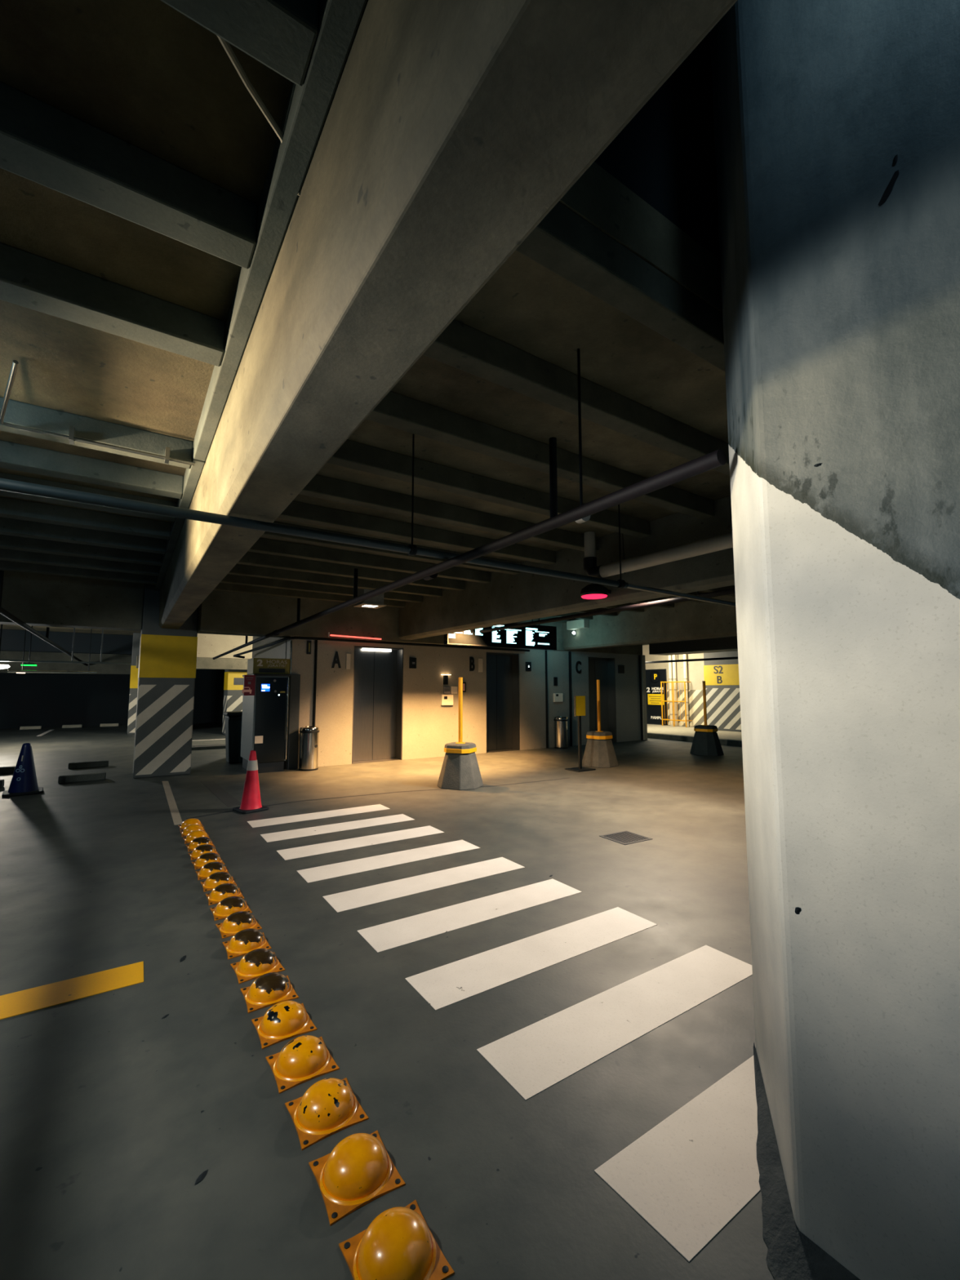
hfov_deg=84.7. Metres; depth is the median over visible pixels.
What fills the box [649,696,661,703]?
print
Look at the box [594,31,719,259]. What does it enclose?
ceiling
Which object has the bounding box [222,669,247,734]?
pillar
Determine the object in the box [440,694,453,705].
keypad
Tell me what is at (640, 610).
ceiling
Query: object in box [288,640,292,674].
conduit pipe
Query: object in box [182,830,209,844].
stud
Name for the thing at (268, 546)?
ceiling beam
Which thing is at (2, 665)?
lamp
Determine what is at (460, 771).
bollard
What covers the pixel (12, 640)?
ceiling beam
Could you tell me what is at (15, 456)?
ceiling beam
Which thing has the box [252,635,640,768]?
wall
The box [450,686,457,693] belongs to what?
wall switch
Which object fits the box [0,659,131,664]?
tray
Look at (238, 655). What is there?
pipe
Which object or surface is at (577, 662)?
letter
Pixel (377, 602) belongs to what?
ceiling lamp
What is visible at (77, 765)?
wheel stop
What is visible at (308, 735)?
bin
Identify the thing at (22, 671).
lamp
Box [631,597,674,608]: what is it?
beam
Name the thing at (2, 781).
wheel stop
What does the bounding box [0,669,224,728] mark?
wall
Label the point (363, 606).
diffuser
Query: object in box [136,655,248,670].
ceiling beam
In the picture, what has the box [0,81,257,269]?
ceiling beam
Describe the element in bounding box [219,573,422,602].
ceiling beam
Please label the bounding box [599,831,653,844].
floor drain
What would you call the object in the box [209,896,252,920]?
stud
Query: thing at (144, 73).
ceiling
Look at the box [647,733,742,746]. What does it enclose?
kerb face
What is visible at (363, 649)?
light
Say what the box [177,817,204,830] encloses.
stud
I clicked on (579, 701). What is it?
sign stand
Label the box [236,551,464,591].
ceiling beam
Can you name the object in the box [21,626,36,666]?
indicator
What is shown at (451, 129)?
ceiling beam
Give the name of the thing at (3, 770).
wheel stop
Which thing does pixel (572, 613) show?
ceiling
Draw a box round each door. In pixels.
[351,646,403,764]
[486,652,519,752]
[588,657,617,742]
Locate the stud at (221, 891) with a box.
[205,883,244,905]
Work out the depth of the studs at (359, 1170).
1.44 m
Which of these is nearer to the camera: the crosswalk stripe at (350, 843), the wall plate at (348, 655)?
the crosswalk stripe at (350, 843)
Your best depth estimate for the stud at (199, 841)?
4.51 m
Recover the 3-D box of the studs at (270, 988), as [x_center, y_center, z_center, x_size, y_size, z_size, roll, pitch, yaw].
[-0.944,1.546,2.360,0.208,0.076,0.208,3,-6,-32]
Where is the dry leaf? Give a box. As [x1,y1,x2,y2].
[194,1169,208,1185]
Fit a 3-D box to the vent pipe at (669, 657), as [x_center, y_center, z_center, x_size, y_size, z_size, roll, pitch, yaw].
[6.278,1.361,17.344,0.128,2.895,0.128,4,-6,-34]
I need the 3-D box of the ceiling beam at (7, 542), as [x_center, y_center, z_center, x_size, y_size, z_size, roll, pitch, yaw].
[-7.850,-1.250,4.030,9.300,0.150,0.145,4,-6,-34]
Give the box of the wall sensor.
[553,676,557,685]
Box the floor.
[0,721,775,1279]
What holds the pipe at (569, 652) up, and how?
attached to the wall at (428, 726)
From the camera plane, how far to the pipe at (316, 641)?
9.24 m
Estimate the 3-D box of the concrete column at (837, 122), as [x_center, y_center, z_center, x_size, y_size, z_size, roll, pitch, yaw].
[2.332,-1.219,0.833,2.128,5.300,3.795,4,-6,-34]
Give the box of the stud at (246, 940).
[222,928,271,959]
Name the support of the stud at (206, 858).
on the floor
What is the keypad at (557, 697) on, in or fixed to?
attached to the wall at (428, 726)
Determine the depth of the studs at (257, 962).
2.53 m
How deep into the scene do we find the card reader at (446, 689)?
10.71 m
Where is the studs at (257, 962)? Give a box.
[230,948,284,984]
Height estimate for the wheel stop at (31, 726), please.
0.100 m
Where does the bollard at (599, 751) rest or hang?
on the floor
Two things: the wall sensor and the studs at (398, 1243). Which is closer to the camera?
the studs at (398, 1243)
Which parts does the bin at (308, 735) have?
lid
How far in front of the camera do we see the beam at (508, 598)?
6.22 m
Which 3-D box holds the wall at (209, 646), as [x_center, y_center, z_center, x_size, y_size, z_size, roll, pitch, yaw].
[-7.235,0.144,15.427,3.300,0.830,0.400,4,-6,-34]
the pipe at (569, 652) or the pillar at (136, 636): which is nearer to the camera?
the pipe at (569, 652)
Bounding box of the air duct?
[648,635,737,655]
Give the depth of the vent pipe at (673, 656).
17.15 m
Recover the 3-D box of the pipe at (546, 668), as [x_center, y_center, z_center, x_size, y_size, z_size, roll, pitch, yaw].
[1.544,1.361,12.190,0.048,2.250,0.048,4,-6,-34]
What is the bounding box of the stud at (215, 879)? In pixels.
[200,871,237,892]
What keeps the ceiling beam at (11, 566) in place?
attached to the ceiling at (144, 73)
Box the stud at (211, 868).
[195,862,229,879]
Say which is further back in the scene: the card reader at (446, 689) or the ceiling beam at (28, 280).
the card reader at (446, 689)
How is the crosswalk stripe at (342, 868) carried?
on the floor
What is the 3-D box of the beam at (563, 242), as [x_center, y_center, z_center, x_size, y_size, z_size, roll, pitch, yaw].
[1.351,-1.381,2.614,3.657,0.150,0.120,4,-6,-34]
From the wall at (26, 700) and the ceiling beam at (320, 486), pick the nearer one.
the ceiling beam at (320, 486)
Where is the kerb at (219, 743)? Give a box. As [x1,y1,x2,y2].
[191,738,226,750]
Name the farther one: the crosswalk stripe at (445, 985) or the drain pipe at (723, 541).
the drain pipe at (723, 541)
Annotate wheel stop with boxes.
[0,766,15,773]
[0,779,4,787]
[19,725,41,729]
[57,772,106,783]
[62,724,82,728]
[68,760,108,768]
[99,723,118,726]
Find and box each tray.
[0,627,131,664]
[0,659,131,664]
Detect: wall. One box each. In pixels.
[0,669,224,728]
[196,633,253,658]
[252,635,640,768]
[642,644,704,727]
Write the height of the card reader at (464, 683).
0.210 m
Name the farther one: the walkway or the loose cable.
the walkway
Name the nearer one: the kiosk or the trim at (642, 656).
the kiosk
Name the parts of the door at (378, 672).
sill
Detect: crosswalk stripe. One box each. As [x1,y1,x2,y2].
[247,804,389,827]
[260,813,413,842]
[276,825,444,860]
[297,840,479,883]
[322,857,524,912]
[356,879,582,952]
[404,906,657,1010]
[476,945,752,1100]
[594,1055,759,1262]
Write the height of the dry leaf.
0.003 m
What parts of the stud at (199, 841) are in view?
plate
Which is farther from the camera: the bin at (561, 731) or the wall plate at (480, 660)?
the bin at (561, 731)
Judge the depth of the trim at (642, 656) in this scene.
14.06 m
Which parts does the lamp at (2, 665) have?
lamp shade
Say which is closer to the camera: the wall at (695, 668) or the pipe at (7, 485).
the pipe at (7, 485)
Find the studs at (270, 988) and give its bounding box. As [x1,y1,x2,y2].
[240,972,298,1013]
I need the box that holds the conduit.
[0,360,195,465]
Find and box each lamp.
[0,624,9,669]
[7,628,96,673]
[328,631,381,639]
[353,588,386,608]
[440,674,451,684]
[579,583,611,599]
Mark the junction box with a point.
(577, 624)
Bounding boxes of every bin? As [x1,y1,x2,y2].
[222,711,242,764]
[298,726,319,771]
[553,716,568,748]
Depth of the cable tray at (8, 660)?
11.76 m
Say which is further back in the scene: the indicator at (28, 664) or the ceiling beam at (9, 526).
the indicator at (28, 664)
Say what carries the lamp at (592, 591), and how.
attached to the beam at (508, 598)
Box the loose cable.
[216,35,301,195]
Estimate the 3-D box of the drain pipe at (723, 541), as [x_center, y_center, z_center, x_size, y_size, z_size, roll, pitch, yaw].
[1.688,-0.967,5.017,0.171,0.529,1.872,4,-6,-34]
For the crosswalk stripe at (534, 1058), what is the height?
0.002 m
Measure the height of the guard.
1.440 m
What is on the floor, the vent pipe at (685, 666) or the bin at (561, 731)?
the bin at (561, 731)
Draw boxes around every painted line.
[0,960,143,1019]
[36,729,53,736]
[161,781,182,825]
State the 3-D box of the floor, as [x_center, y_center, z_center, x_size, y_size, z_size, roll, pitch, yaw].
[-2.551,2.489,10.808,36.000,0.250,28.100,4,-6,-34]
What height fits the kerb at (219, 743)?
0.104 m
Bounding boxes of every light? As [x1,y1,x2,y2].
[21,664,36,666]
[362,648,391,651]
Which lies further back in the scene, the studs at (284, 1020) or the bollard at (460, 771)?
the bollard at (460, 771)
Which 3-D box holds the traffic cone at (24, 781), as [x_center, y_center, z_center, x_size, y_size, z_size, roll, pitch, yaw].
[-5.958,1.679,6.897,0.400,0.645,0.400,4,-7,-39]
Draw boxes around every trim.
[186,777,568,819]
[640,654,647,740]
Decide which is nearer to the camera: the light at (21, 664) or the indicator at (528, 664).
the indicator at (528, 664)
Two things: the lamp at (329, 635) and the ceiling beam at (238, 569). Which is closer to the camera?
the ceiling beam at (238, 569)
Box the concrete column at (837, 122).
[710,0,959,1279]
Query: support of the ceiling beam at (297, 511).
attached to the ceiling at (144, 73)
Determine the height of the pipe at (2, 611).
0.450 m
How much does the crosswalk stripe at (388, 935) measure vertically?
0.002 m
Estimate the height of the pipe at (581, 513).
0.929 m
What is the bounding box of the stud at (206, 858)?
[191,852,225,869]
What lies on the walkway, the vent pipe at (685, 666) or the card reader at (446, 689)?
the vent pipe at (685, 666)
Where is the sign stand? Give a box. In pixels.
[564,695,595,772]
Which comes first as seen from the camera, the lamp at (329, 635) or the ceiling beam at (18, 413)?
the ceiling beam at (18, 413)
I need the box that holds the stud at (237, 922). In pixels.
[215,911,262,938]
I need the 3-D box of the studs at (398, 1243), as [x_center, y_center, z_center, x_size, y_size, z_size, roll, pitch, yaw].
[-0.203,1.444,1.263,0.208,0.076,0.208,3,-6,-32]
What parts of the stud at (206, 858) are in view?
plate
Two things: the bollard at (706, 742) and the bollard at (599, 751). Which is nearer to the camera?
the bollard at (599, 751)
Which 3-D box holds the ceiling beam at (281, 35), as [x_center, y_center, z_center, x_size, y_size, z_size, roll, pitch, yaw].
[-4.282,-1.739,-1.270,9.300,0.150,0.145,4,-6,-34]
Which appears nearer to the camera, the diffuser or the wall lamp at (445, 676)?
the diffuser
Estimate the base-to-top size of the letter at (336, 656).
0.298 m
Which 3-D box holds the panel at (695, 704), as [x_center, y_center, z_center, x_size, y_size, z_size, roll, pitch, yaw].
[6.614,2.184,16.920,0.023,1.160,1.360,4,-6,-34]
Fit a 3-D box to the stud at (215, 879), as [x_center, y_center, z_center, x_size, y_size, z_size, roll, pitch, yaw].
[-1.825,1.667,3.681,0.208,0.076,0.208,3,-6,-33]
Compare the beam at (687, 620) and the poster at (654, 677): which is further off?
the poster at (654, 677)
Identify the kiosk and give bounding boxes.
[240,657,290,773]
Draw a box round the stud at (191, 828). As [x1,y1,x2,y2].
[180,823,205,836]
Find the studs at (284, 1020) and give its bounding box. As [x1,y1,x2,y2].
[251,1000,317,1048]
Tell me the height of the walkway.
0.150 m
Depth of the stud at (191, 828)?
4.94 m
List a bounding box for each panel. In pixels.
[287,674,300,769]
[666,689,704,726]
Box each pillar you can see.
[127,632,141,734]
[133,583,198,778]
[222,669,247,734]
[703,650,741,732]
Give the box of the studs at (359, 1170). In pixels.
[308,1130,405,1226]
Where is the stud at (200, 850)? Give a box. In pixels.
[187,844,219,860]
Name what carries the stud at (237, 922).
on the floor
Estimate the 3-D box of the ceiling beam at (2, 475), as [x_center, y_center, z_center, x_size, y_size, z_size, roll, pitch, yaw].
[-6.660,-1.413,2.263,9.300,0.150,0.145,4,-6,-34]
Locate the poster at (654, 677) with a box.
[645,668,667,724]
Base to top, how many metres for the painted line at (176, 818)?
0.003 m
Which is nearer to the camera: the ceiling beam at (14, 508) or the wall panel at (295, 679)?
the ceiling beam at (14, 508)
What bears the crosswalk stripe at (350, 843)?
on the floor
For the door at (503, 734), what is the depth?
11.79 m
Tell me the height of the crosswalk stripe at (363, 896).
0.002 m
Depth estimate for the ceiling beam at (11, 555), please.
6.65 m
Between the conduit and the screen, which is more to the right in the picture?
the screen
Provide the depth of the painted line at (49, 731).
16.00 m
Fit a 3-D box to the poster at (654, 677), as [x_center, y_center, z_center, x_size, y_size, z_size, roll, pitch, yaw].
[5.968,1.926,17.875,0.038,1.860,0.880,4,-6,-34]
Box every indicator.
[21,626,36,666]
[408,657,416,668]
[525,662,531,671]
[617,665,624,673]
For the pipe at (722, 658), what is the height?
0.958 m
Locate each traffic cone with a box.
[1,742,43,797]
[232,750,269,813]
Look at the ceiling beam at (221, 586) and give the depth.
8.83 m
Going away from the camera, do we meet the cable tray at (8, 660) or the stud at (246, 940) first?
the stud at (246, 940)
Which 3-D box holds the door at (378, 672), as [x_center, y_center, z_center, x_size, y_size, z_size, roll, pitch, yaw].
[-1.998,1.218,10.042,0.999,2.140,0.316,4,-6,-34]
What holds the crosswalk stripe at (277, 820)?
on the floor
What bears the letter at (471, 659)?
attached to the wall at (428, 726)
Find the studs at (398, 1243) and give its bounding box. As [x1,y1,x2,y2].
[338,1200,454,1279]
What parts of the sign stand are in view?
post, panel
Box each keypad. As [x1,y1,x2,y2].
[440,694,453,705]
[553,693,563,702]
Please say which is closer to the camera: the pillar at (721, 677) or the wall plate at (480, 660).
the wall plate at (480, 660)
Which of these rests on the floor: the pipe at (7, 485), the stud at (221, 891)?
the stud at (221, 891)
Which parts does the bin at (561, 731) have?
lid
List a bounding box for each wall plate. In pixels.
[346,653,351,669]
[478,658,482,671]
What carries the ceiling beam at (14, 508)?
attached to the ceiling at (144, 73)
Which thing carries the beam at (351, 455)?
attached to the ceiling at (144, 73)
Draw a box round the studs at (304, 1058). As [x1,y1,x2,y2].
[265,1035,339,1093]
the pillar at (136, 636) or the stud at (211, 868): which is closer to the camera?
the stud at (211, 868)
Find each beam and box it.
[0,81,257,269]
[0,242,226,366]
[0,397,193,468]
[0,440,183,498]
[0,471,176,521]
[0,497,170,539]
[0,516,166,554]
[0,534,162,565]
[0,548,159,576]
[0,560,156,584]
[0,629,133,654]
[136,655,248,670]
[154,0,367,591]
[159,0,737,629]
[160,0,319,86]
[213,582,404,607]
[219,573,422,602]
[227,564,442,597]
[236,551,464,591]
[248,537,490,583]
[261,520,520,574]
[278,500,555,564]
[298,474,598,551]
[326,439,650,537]
[365,391,715,519]
[399,495,734,639]
[422,319,729,475]
[515,201,724,371]
[562,595,737,650]
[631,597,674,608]
[663,591,708,603]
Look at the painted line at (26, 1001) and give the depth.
2.38 m
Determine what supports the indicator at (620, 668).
attached to the wall at (428, 726)
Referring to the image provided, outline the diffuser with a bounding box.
[362,604,377,607]
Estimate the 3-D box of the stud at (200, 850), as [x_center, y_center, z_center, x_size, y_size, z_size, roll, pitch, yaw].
[-2.273,1.728,4.337,0.208,0.076,0.208,4,-6,-34]
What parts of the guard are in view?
rail, rail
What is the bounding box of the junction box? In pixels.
[566,618,588,630]
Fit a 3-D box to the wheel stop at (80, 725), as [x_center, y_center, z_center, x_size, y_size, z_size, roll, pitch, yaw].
[-14.257,3.015,18.415,0.550,0.100,0.163,4,-6,-34]
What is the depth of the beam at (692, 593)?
9.23 m
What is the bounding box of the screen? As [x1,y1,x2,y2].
[444,617,556,650]
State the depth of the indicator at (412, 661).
10.33 m
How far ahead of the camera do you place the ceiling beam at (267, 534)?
5.94 m
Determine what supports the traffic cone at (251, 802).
on the floor
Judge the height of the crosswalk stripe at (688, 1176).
0.002 m
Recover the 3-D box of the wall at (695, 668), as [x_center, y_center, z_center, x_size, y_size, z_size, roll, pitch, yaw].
[7.832,1.184,15.438,0.250,2.900,15.000,4,-6,-34]
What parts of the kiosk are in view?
panel, chrome rail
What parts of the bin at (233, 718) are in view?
lid, handle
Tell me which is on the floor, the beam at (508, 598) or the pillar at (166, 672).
the pillar at (166, 672)
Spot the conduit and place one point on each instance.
(71, 437)
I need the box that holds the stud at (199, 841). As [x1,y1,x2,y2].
[186,836,215,851]
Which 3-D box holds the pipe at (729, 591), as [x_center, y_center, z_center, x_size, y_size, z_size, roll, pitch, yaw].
[1.549,-0.666,7.572,0.064,0.662,5.500,4,-6,-34]
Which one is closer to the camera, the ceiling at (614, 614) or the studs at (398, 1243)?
the studs at (398, 1243)
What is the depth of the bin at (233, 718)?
9.61 m
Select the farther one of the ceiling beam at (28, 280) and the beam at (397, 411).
the beam at (397, 411)
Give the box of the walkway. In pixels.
[647,724,742,741]
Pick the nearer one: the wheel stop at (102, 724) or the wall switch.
the wall switch
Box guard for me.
[660,681,692,727]
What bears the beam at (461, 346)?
attached to the ceiling at (144, 73)
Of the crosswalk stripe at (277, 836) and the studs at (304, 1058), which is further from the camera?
the crosswalk stripe at (277, 836)
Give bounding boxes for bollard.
[436,677,483,790]
[582,680,618,767]
[689,680,724,755]
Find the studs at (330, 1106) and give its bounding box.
[284,1077,368,1150]
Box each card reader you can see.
[443,686,449,693]
[462,682,466,692]
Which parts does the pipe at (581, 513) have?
hanger rod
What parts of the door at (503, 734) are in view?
sill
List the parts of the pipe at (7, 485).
hanger rod, hanger rod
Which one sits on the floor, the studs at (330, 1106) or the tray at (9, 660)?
the studs at (330, 1106)
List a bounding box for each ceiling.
[0,0,730,635]
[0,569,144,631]
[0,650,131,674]
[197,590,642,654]
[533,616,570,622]
[553,612,592,619]
[577,608,617,616]
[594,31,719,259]
[601,602,644,612]
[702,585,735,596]
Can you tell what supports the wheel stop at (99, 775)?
on the floor
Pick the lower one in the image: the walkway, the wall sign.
the walkway
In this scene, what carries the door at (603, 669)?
in the wall at (428, 726)
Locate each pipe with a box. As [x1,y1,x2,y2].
[0,434,735,606]
[0,569,88,666]
[212,348,726,659]
[233,636,529,658]
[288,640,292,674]
[312,640,317,726]
[479,587,735,633]
[545,650,548,748]
[568,651,572,746]
[583,531,733,577]
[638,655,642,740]
[644,654,737,663]
[667,654,673,725]
[671,654,677,725]
[683,653,688,726]
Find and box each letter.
[331,651,341,667]
[469,657,475,671]
[575,661,581,673]

